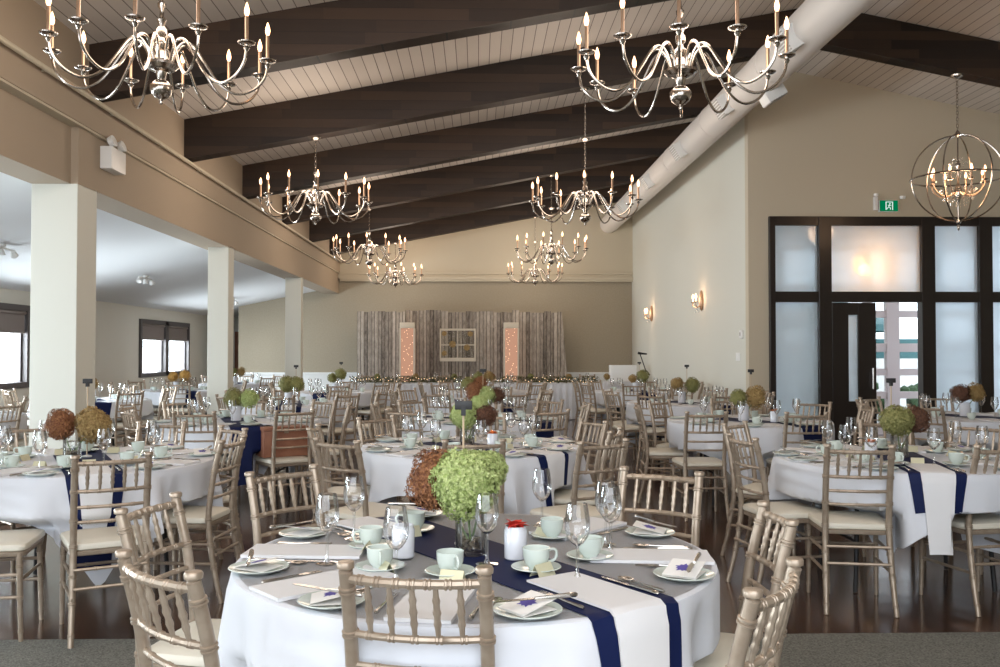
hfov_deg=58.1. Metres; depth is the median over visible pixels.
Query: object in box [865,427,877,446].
glass bowl
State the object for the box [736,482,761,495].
seat cushion
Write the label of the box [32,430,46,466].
wine glass
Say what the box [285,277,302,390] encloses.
column
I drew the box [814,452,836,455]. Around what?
saucer
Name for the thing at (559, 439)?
menu card
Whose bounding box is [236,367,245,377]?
hydrangea
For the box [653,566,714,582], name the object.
plate
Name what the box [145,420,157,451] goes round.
wine glass
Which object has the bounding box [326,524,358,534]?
table knife
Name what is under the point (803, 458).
menu card
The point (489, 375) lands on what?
hydrangea
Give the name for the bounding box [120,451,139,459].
teacup
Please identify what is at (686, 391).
chair
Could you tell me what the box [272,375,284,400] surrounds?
chair
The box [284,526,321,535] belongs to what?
menu card
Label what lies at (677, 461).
seat cushion
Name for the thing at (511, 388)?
chair
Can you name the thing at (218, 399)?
chair
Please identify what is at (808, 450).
napkin
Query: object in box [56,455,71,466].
teacup
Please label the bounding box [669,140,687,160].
grille
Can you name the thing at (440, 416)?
teacup
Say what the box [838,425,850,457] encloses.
wine glass
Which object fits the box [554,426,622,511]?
chair
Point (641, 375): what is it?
hydrangea
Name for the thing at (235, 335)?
door
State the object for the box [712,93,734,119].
grille
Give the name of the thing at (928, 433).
glass bowl
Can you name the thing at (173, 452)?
napkin
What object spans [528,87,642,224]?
chandelier
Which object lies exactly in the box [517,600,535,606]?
print
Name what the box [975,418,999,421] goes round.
napkin
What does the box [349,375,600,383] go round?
leaf garland
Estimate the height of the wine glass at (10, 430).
0.218 m
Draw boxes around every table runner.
[53,447,122,568]
[95,399,111,442]
[172,389,197,414]
[218,416,264,485]
[276,400,302,412]
[312,392,325,400]
[376,516,681,666]
[397,440,568,507]
[424,416,553,437]
[445,399,513,412]
[631,389,655,399]
[648,400,730,437]
[704,417,821,456]
[860,445,966,513]
[921,414,999,445]
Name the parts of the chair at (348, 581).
leg, rail, rail, rail, leg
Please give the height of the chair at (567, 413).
0.932 m
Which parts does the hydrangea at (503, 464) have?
stem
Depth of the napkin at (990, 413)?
9.57 m
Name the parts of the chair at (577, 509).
leg, rail, rail, rail, rail, leg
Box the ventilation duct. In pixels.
[600,0,874,232]
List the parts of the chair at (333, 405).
leg, rail, leg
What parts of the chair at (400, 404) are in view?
leg, rail, leg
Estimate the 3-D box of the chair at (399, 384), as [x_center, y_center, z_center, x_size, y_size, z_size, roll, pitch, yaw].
[-1.896,1.277,15.030,0.510,0.932,0.416,0,-1,-2]
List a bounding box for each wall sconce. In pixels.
[644,305,652,322]
[691,290,702,312]
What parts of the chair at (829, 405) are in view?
rail, leg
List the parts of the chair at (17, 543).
leg, seat frame, leg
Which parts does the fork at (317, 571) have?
handle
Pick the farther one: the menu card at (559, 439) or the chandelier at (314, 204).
the chandelier at (314, 204)
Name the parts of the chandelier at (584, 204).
arm, arm, arm, arm, arm, arm, hub plate, chain, arm, arm, arm, arm, arm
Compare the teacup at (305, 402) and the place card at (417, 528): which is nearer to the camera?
the place card at (417, 528)
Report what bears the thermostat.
attached to the wall at (689, 238)
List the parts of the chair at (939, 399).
leg, rail, leg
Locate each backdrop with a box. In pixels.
[357,311,404,380]
[406,310,440,380]
[441,311,511,380]
[512,310,518,322]
[519,311,566,380]
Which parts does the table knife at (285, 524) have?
handle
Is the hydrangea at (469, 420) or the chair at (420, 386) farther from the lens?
the chair at (420, 386)
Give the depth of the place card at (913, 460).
5.29 m
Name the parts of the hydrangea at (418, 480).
stem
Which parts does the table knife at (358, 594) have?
blade, handle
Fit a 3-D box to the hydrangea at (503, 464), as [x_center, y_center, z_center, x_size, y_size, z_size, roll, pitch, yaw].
[-0.045,0.541,3.008,0.153,0.305,0.154,0,-1,11]
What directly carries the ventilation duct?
attached to the wall at (489, 248)
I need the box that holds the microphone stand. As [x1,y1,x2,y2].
[638,352,649,385]
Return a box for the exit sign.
[873,193,905,211]
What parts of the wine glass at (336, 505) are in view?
glass stem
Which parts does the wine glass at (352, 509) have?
glass stem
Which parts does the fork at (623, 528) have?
handle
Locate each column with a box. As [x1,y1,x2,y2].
[29,184,96,449]
[207,247,233,415]
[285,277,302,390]
[399,322,415,380]
[503,322,518,380]
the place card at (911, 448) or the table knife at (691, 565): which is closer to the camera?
the table knife at (691, 565)
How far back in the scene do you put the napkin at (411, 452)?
5.80 m
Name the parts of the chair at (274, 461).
leg, leg, seat frame, rail, rail, rail, rail, leg, leg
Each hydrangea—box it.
[43,408,75,450]
[74,406,112,451]
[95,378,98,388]
[167,372,178,381]
[179,370,190,383]
[223,387,240,408]
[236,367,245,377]
[239,388,259,409]
[278,375,291,392]
[289,376,304,391]
[327,373,336,382]
[334,368,346,380]
[403,448,468,538]
[428,446,502,540]
[449,403,476,438]
[460,376,473,388]
[464,380,483,400]
[468,395,488,437]
[469,404,496,438]
[472,371,483,379]
[472,449,508,535]
[473,375,487,385]
[479,386,495,403]
[483,370,494,381]
[491,387,504,404]
[603,373,609,379]
[628,374,636,382]
[636,369,648,382]
[671,377,683,391]
[684,377,699,393]
[729,389,746,405]
[745,385,765,409]
[877,404,915,449]
[901,405,930,447]
[949,383,971,403]
[967,382,985,403]
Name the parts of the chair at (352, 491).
leg, leg, seat frame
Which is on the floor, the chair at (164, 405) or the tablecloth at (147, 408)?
the chair at (164, 405)
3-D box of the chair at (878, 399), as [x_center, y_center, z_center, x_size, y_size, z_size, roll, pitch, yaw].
[4.271,1.172,9.931,0.416,0.932,0.510,1,-1,-32]
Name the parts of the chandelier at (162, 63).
bulb, bulb, arm, arm, arm, arm, arm, arm, hub plate, arm, arm, arm, arm, arm, arm, bulb, bulb, bulb, bulb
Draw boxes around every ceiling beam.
[89,0,669,102]
[184,8,797,161]
[242,77,727,198]
[282,122,690,224]
[309,156,659,241]
[329,182,635,254]
[820,13,999,87]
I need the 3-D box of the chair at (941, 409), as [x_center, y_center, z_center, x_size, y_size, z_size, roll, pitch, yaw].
[4.243,1.147,8.715,0.510,0.932,0.416,1,-1,-34]
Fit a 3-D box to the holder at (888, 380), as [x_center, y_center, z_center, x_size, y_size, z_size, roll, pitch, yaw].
[2.519,0.533,5.794,0.060,0.490,0.058,0,-1,-1]
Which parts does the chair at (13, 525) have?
leg, rail, leg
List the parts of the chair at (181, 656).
leg, rail, rail, rail, rail, seat frame, leg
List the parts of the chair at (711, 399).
leg, rail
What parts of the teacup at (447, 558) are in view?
cup handle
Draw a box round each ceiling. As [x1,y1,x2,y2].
[0,172,314,316]
[34,0,999,196]
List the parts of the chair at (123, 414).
leg, rail, leg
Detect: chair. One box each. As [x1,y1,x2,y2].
[0,402,23,450]
[0,424,47,577]
[0,529,44,641]
[1,388,28,433]
[4,390,28,434]
[10,439,28,445]
[22,396,28,438]
[59,451,152,648]
[97,390,144,447]
[108,381,121,436]
[109,386,135,446]
[113,491,220,666]
[115,548,219,666]
[119,403,142,440]
[119,408,142,445]
[123,383,161,438]
[127,380,157,415]
[129,388,169,441]
[135,421,186,561]
[148,386,177,444]
[150,434,246,603]
[153,425,247,580]
[161,400,219,473]
[165,379,186,414]
[166,383,192,416]
[171,411,230,507]
[187,377,205,413]
[195,392,204,414]
[215,394,266,473]
[230,398,273,490]
[237,375,253,381]
[241,380,246,390]
[244,464,325,544]
[255,408,315,517]
[258,376,275,400]
[262,395,294,412]
[268,382,275,397]
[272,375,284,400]
[273,388,299,400]
[277,399,336,494]
[299,402,353,502]
[306,423,369,523]
[313,437,408,524]
[321,393,360,465]
[326,384,350,400]
[328,388,352,459]
[336,559,495,666]
[337,380,357,431]
[352,383,389,438]
[356,390,380,443]
[356,415,409,506]
[361,380,395,417]
[370,402,384,441]
[376,382,401,433]
[385,409,422,436]
[388,390,401,437]
[397,388,417,436]
[397,398,426,434]
[418,381,423,398]
[423,392,451,414]
[430,383,450,397]
[437,387,462,398]
[438,380,453,388]
[439,439,506,513]
[455,410,498,436]
[464,397,497,408]
[464,413,506,436]
[490,386,512,398]
[501,392,528,414]
[515,380,532,398]
[527,383,544,410]
[530,438,629,519]
[531,409,570,438]
[534,381,547,410]
[535,398,563,435]
[537,388,551,412]
[538,390,552,412]
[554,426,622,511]
[572,381,599,435]
[574,418,608,490]
[577,402,591,452]
[579,374,595,380]
[579,382,614,437]
[586,380,620,431]
[601,388,634,459]
[605,391,651,465]
[616,466,703,547]
[622,384,645,437]
[634,403,688,503]
[636,393,668,469]
[637,380,657,388]
[647,399,707,494]
[648,387,673,443]
[669,384,687,399]
[672,411,728,520]
[693,500,798,666]
[697,382,704,399]
[702,387,727,400]
[709,398,744,490]
[713,394,737,414]
[720,420,806,555]
[725,556,803,666]
[726,433,829,593]
[750,391,768,415]
[764,392,775,467]
[766,412,828,505]
[796,400,831,420]
[806,444,899,617]
[852,405,875,444]
[855,399,900,443]
[858,396,883,437]
[858,419,925,560]
[906,404,947,448]
[919,396,954,445]
[919,444,999,616]
[946,422,999,571]
[980,549,983,574]
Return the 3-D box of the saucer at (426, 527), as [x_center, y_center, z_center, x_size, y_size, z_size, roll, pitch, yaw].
[-0.315,0.718,3.296,0.152,0.017,0.152,0,-1,-1]
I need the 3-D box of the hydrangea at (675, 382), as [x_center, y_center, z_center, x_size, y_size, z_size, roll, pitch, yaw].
[2.309,0.718,11.747,0.183,0.310,0.188,-1,-1,24]
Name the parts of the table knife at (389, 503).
handle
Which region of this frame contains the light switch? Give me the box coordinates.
[736,353,739,360]
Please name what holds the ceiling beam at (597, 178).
attached to the ceiling at (107, 20)
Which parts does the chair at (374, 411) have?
leg, leg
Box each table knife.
[18,466,62,467]
[152,457,171,460]
[245,548,253,566]
[251,558,319,561]
[269,518,322,528]
[292,583,362,597]
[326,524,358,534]
[387,502,428,504]
[468,605,478,620]
[493,592,577,602]
[497,448,532,450]
[601,576,659,595]
[625,546,692,549]
[634,514,675,526]
[686,552,700,571]
[866,461,904,463]
[945,441,973,444]
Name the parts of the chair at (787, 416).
leg, leg, rail, rail, rail, leg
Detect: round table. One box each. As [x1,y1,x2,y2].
[33,527,168,574]
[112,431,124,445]
[239,514,709,623]
[275,467,289,504]
[699,453,713,505]
[817,509,996,592]
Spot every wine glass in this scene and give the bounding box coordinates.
[0,425,11,451]
[0,428,9,463]
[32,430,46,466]
[38,420,48,454]
[97,428,110,465]
[106,418,115,450]
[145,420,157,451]
[147,425,159,458]
[187,399,193,413]
[194,400,201,422]
[228,400,236,423]
[267,400,274,412]
[283,398,290,412]
[315,492,338,565]
[343,475,364,540]
[383,506,408,577]
[402,415,412,433]
[417,412,426,439]
[430,419,440,438]
[432,398,439,410]
[475,420,486,449]
[475,492,498,566]
[506,412,515,428]
[510,398,517,411]
[518,417,528,446]
[521,397,528,417]
[529,415,538,436]
[532,468,551,527]
[565,502,589,576]
[595,480,616,546]
[599,485,621,549]
[737,401,744,414]
[773,400,780,423]
[792,399,800,421]
[821,420,832,439]
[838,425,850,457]
[845,417,856,449]
[865,427,877,464]
[923,395,930,407]
[927,428,940,465]
[942,393,949,412]
[949,421,961,451]
[952,397,959,418]
[975,425,988,460]
[990,397,998,418]
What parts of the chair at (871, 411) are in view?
leg, leg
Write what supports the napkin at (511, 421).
on the table runner at (544, 434)
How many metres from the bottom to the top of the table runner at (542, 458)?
0.517 m
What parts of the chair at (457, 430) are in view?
leg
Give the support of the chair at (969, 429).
on the floor
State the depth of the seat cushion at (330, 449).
8.59 m
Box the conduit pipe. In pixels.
[0,35,342,263]
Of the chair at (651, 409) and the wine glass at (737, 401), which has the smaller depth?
the wine glass at (737, 401)
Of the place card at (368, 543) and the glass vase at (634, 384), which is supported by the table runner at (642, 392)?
the glass vase at (634, 384)
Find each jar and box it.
[392,523,414,558]
[487,433,497,448]
[504,525,526,560]
[770,411,777,421]
[864,442,876,458]
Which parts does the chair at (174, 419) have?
leg, rail, rail, rail, leg, leg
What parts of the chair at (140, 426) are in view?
leg, rail, leg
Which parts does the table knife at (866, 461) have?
handle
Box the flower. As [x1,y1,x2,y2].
[449,341,455,346]
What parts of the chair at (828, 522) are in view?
leg, leg, seat frame, rail, rail, rail, rail, leg, leg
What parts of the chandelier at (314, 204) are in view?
arm, arm, arm, arm, arm, hub plate, arm, arm, arm, arm, arm, arm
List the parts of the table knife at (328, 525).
handle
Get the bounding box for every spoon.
[288,560,307,563]
[330,531,349,535]
[493,597,502,605]
[618,576,664,592]
[632,543,686,546]
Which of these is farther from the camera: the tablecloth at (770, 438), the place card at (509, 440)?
the tablecloth at (770, 438)
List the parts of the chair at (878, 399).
rail, leg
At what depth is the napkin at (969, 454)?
5.74 m
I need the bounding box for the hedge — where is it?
[876,382,917,411]
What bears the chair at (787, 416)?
on the floor
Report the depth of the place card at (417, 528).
3.22 m
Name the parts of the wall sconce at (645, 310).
plate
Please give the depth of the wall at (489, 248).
22.64 m
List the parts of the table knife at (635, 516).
handle, blade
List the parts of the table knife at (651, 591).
blade, handle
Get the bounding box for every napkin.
[0,465,42,476]
[32,448,54,455]
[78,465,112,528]
[102,446,153,452]
[121,399,148,400]
[138,459,200,464]
[142,449,193,455]
[157,421,198,424]
[175,390,185,414]
[204,423,234,426]
[240,544,366,558]
[241,414,257,417]
[249,564,397,601]
[255,421,290,425]
[281,405,296,412]
[284,419,319,420]
[328,516,421,536]
[362,443,419,446]
[383,578,476,624]
[385,449,427,456]
[399,437,431,441]
[404,418,443,419]
[427,420,451,424]
[464,435,482,440]
[492,402,500,412]
[507,420,532,424]
[508,414,533,417]
[510,448,564,505]
[511,437,555,443]
[522,444,577,448]
[527,571,669,666]
[529,517,626,539]
[590,548,714,564]
[668,419,705,421]
[697,403,720,413]
[714,422,742,426]
[759,423,794,427]
[779,447,820,452]
[784,456,853,461]
[816,460,879,467]
[843,444,877,449]
[903,445,930,452]
[906,463,955,554]
[932,417,960,419]
[940,411,958,413]
[945,453,999,457]
[967,459,999,464]
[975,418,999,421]
[977,412,998,414]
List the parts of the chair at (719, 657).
leg, rail, rail, rail, leg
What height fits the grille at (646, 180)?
0.275 m
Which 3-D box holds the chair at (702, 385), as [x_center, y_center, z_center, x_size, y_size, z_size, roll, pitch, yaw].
[3.184,1.279,15.147,0.510,0.932,0.416,0,-1,14]
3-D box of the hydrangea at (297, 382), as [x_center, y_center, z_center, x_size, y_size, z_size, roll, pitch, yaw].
[-2.606,0.704,11.520,0.213,0.329,0.203,1,-1,-30]
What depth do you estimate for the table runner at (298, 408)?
10.89 m
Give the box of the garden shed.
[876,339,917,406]
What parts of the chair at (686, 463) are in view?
leg, leg, seat frame, rail, rail, rail, rail, leg, leg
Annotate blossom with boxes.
[506,519,529,528]
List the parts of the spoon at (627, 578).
handle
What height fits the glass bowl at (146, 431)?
0.122 m
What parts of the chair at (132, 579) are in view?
leg, rail, rail, rail, leg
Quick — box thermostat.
[739,330,742,338]
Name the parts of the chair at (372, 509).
leg, rail, seat frame, rail, rail, rail, leg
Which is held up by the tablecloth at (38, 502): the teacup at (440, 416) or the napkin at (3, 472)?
the napkin at (3, 472)
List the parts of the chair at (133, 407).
leg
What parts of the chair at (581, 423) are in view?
leg, rail, rail, leg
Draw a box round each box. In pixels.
[255,424,308,457]
[609,365,636,381]
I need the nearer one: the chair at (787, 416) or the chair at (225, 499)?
the chair at (225, 499)
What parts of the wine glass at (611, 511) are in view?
glass stem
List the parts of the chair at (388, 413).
leg, rail, rail, leg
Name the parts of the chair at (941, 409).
leg, rail, rail, leg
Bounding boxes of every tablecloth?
[0,412,27,442]
[0,447,222,584]
[26,398,153,440]
[131,389,206,415]
[153,415,330,477]
[198,383,277,396]
[218,513,719,666]
[227,402,357,445]
[292,390,384,424]
[342,382,603,419]
[361,436,594,514]
[402,416,558,439]
[413,399,534,414]
[440,391,529,400]
[592,390,677,423]
[603,381,643,389]
[626,400,747,446]
[667,416,834,484]
[767,446,999,568]
[886,412,999,449]
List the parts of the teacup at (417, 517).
cup handle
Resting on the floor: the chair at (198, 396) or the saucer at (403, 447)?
the chair at (198, 396)
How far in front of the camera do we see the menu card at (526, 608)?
2.26 m
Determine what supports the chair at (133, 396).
on the floor
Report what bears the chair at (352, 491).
on the floor
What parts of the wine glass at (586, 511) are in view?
glass stem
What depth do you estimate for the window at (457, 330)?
21.88 m
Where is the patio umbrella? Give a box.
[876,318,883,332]
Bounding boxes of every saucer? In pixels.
[0,464,25,468]
[51,464,70,468]
[77,448,98,451]
[126,449,149,452]
[152,454,173,458]
[348,539,391,549]
[355,559,404,571]
[399,446,420,449]
[420,524,434,532]
[424,564,474,576]
[511,560,560,573]
[521,444,542,447]
[531,530,572,539]
[566,549,613,560]
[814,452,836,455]
[851,459,876,462]
[925,449,947,452]
[942,461,970,465]
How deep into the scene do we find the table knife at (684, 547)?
3.02 m
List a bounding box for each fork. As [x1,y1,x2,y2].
[261,570,321,583]
[276,542,331,543]
[374,592,399,613]
[536,590,584,609]
[596,526,627,534]
[635,564,667,566]
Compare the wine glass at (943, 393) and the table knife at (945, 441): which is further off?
the wine glass at (943, 393)
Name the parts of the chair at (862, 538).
leg, leg, rail, leg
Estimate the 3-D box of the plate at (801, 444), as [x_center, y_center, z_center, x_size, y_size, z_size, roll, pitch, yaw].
[2.184,0.784,6.251,0.180,0.018,0.180,0,-1,-1]
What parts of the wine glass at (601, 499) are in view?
glass stem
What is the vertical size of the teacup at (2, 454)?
0.064 m
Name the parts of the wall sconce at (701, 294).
plate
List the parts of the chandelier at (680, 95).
bulb, bulb, bulb, bulb, arm, arm, arm, bulb, arm, arm, arm, hub plate, arm, arm, bulb, arm, arm, arm, bulb, bulb, bulb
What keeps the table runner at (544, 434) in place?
on the tablecloth at (515, 430)
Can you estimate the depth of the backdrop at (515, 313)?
22.01 m
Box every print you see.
[324,591,335,596]
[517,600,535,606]
[676,564,693,570]
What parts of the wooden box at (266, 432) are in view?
box lid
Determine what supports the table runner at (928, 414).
on the tablecloth at (965, 422)
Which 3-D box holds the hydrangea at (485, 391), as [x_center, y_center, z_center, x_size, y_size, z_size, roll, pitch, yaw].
[-0.139,0.663,8.854,0.187,0.300,0.188,-1,-1,35]
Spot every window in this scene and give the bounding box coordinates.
[0,303,29,389]
[138,319,189,377]
[440,329,475,360]
[768,216,999,421]
[876,303,917,433]
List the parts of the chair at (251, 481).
leg, rail, rail, rail, leg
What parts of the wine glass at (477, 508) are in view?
glass stem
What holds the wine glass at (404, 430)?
on the tablecloth at (386, 475)
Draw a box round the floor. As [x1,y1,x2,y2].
[0,413,999,666]
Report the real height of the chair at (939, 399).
0.932 m
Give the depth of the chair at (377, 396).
11.56 m
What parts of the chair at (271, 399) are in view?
leg, leg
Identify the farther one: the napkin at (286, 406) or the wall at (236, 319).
the wall at (236, 319)
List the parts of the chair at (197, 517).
leg, seat frame, leg, rail, rail, rail, rail, leg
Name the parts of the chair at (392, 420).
leg, rail, rail, leg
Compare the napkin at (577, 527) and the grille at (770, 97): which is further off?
the grille at (770, 97)
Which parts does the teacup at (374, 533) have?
cup handle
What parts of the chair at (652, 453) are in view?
leg, leg, seat frame, leg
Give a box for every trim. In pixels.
[0,77,339,272]
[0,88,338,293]
[71,127,95,190]
[238,372,608,394]
[340,272,632,281]
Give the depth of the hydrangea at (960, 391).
9.21 m
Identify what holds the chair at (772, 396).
on the floor
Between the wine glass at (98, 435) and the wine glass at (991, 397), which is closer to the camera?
the wine glass at (98, 435)
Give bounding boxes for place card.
[19,454,30,460]
[32,461,46,465]
[54,449,66,454]
[107,447,119,452]
[361,540,371,551]
[378,561,393,572]
[414,525,421,536]
[431,445,439,449]
[432,437,440,442]
[439,569,465,579]
[505,438,513,443]
[530,561,554,577]
[535,526,550,537]
[909,446,917,451]
[911,458,924,463]
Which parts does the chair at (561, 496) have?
seat frame, leg, leg, rail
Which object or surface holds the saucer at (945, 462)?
on the tablecloth at (788, 480)
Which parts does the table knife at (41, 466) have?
handle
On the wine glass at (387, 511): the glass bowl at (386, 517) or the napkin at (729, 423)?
the glass bowl at (386, 517)
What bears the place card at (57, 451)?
on the table runner at (98, 455)
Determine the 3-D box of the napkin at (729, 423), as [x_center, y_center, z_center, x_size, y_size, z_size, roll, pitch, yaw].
[2.078,0.827,8.177,0.170,0.010,0.386,-1,-1,34]
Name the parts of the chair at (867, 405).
leg, leg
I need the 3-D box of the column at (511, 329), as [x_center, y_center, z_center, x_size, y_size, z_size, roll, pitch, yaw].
[0.268,0.807,21.751,0.376,2.140,0.256,0,-1,-1]
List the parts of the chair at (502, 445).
leg, rail, leg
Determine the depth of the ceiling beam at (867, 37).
10.80 m
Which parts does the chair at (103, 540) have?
leg, leg, seat frame, rail, rail, rail, rail, leg, leg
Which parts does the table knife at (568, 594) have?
blade, handle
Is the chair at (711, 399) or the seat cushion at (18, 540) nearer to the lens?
the seat cushion at (18, 540)
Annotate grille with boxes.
[616,199,627,213]
[640,173,654,189]
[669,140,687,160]
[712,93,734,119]
[759,83,787,107]
[774,23,803,53]
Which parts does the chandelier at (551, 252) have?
arm, arm, arm, arm, arm, arm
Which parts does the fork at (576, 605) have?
handle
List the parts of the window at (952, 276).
frosted pane, frosted pane, frosted pane, frosted pane, frosted pane, frosted pane, frosted pane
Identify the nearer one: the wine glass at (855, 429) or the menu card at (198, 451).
the menu card at (198, 451)
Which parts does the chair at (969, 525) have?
leg, leg, seat frame, leg, rail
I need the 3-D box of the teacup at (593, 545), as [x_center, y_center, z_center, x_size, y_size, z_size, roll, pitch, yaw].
[0.297,0.684,2.888,0.100,0.064,0.082,0,-1,-11]
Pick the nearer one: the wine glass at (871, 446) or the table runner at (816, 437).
the wine glass at (871, 446)
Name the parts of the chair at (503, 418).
leg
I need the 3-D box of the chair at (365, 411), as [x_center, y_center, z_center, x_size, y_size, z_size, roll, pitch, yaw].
[-2.076,1.267,14.548,0.510,0.932,0.416,-1,-1,35]
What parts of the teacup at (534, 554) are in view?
cup handle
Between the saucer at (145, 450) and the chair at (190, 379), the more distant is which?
the chair at (190, 379)
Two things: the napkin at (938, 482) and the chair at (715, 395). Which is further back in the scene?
the chair at (715, 395)
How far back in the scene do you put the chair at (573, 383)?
15.33 m
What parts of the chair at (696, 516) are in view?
leg, rail, rail, rail, leg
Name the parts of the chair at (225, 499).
leg, leg, leg, rail, rail, leg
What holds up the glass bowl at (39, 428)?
on the wine glass at (39, 428)
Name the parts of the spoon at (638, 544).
handle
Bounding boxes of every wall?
[0,0,339,271]
[0,288,207,435]
[234,316,238,328]
[238,279,631,371]
[338,202,632,278]
[632,116,745,402]
[745,72,999,415]
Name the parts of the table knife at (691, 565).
blade, handle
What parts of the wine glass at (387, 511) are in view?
glass stem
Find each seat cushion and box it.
[0,529,44,551]
[60,525,141,550]
[151,619,220,666]
[162,505,229,523]
[222,495,229,502]
[255,456,307,463]
[304,448,338,455]
[327,486,369,499]
[328,502,408,518]
[439,505,494,513]
[530,503,614,518]
[554,489,608,504]
[644,448,688,455]
[656,443,668,447]
[672,457,721,466]
[693,632,760,666]
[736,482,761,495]
[743,501,821,518]
[808,510,885,529]
[952,513,999,529]
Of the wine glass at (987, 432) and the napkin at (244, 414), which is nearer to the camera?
the wine glass at (987, 432)
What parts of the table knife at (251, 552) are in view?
handle, blade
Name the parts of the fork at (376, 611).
handle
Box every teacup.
[0,452,7,462]
[3,455,19,466]
[13,446,32,454]
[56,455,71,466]
[81,441,93,449]
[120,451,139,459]
[131,441,144,450]
[155,446,171,456]
[201,417,211,422]
[219,410,229,415]
[243,416,254,421]
[257,410,264,415]
[301,400,308,404]
[352,525,382,545]
[366,544,392,567]
[395,510,424,527]
[402,433,417,439]
[404,438,415,447]
[433,413,443,419]
[436,548,463,569]
[437,430,449,438]
[448,442,460,450]
[494,440,507,449]
[518,413,525,418]
[522,544,557,569]
[526,437,541,445]
[540,516,563,537]
[577,534,603,557]
[685,399,693,404]
[713,410,723,414]
[750,411,757,416]
[752,417,761,423]
[793,414,801,420]
[816,444,833,454]
[827,440,842,449]
[856,455,869,461]
[873,438,886,447]
[895,452,903,461]
[930,441,943,451]
[931,411,940,417]
[948,452,969,463]
[967,413,975,419]
[972,447,989,457]
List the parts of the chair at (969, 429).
leg, rail, leg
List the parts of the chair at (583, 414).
leg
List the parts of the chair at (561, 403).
leg, rail, leg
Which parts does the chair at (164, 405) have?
leg, rail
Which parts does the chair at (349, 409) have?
leg, leg, leg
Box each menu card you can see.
[27,468,53,473]
[138,460,161,467]
[159,442,180,447]
[193,448,210,454]
[233,556,283,571]
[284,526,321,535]
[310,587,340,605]
[369,446,387,449]
[378,436,397,439]
[405,505,436,514]
[498,590,556,617]
[505,449,523,455]
[551,443,567,448]
[552,436,570,441]
[633,520,666,534]
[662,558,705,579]
[777,450,795,453]
[791,454,814,459]
[805,442,819,445]
[872,463,887,468]
[949,444,971,449]
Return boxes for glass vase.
[63,436,81,458]
[231,406,241,420]
[285,392,291,403]
[455,512,486,556]
[460,426,474,444]
[633,383,638,390]
[678,392,685,402]
[738,406,748,420]
[890,435,908,457]
[959,402,969,415]
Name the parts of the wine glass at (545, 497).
glass stem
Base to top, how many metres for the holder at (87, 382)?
0.490 m
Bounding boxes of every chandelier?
[38,0,275,112]
[256,136,372,224]
[331,208,407,266]
[367,243,423,286]
[507,217,562,285]
[515,174,588,265]
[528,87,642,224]
[571,0,795,117]
[909,73,999,230]
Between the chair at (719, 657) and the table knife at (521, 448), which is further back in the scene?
the table knife at (521, 448)
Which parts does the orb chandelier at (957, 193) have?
arm, chain, central rod, arm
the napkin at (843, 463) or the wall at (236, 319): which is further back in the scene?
the wall at (236, 319)
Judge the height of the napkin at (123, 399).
0.010 m
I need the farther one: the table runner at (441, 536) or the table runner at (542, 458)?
the table runner at (542, 458)
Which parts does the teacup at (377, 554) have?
cup handle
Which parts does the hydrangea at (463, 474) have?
stem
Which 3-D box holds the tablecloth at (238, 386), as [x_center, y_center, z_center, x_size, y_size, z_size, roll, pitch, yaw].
[-5.541,1.359,19.004,1.599,0.607,1.632,0,-1,-1]
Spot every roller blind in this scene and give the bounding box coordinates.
[0,309,26,332]
[143,323,164,339]
[169,326,187,340]
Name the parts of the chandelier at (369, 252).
arm, arm, arm, arm, arm, arm, arm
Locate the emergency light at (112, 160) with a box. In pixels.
[100,135,126,174]
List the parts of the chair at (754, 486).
leg, rail, seat frame, leg, leg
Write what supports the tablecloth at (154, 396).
on the round table
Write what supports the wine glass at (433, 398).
on the tablecloth at (515, 430)
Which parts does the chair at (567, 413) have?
leg, rail, rail, leg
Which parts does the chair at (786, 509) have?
leg, rail, rail, rail, rail, leg, seat frame, leg, leg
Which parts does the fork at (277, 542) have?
handle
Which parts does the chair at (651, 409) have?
leg, rail, rail, leg, leg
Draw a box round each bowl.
[0,428,9,448]
[32,430,46,451]
[38,420,47,438]
[97,428,110,448]
[107,418,115,435]
[145,420,157,437]
[147,425,159,443]
[315,492,338,531]
[343,475,364,509]
[383,506,408,548]
[417,412,426,427]
[475,420,486,437]
[475,492,498,531]
[493,597,502,600]
[518,417,528,433]
[532,468,551,499]
[565,502,589,543]
[595,480,616,515]
[599,485,621,521]
[618,576,633,580]
[632,543,647,546]
[838,425,850,443]
[845,417,856,433]
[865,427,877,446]
[927,428,940,447]
[949,421,961,438]
[975,425,988,444]
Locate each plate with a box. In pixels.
[22,470,58,476]
[132,464,165,469]
[153,420,171,422]
[188,452,215,456]
[228,559,288,575]
[241,423,260,425]
[278,527,325,538]
[297,590,364,610]
[365,448,391,452]
[376,438,398,441]
[398,509,441,518]
[493,601,562,620]
[499,453,526,457]
[500,434,516,437]
[547,447,573,451]
[549,440,572,442]
[625,526,674,537]
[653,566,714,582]
[669,416,684,418]
[689,422,705,424]
[748,424,762,426]
[773,451,799,455]
[788,456,818,460]
[795,423,812,425]
[801,444,819,447]
[865,465,898,470]
[947,447,971,451]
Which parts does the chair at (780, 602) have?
leg, rail, rail, rail, leg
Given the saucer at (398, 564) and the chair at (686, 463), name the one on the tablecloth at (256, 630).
the saucer at (398, 564)
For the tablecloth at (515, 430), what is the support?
on the round table
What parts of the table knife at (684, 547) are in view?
blade, handle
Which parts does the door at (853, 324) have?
narrow pane, handle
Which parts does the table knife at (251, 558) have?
blade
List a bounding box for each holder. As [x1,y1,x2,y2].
[82,379,92,456]
[455,401,471,536]
[748,369,753,419]
[886,378,895,403]
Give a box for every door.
[233,329,238,374]
[832,303,876,444]
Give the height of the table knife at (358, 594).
0.014 m

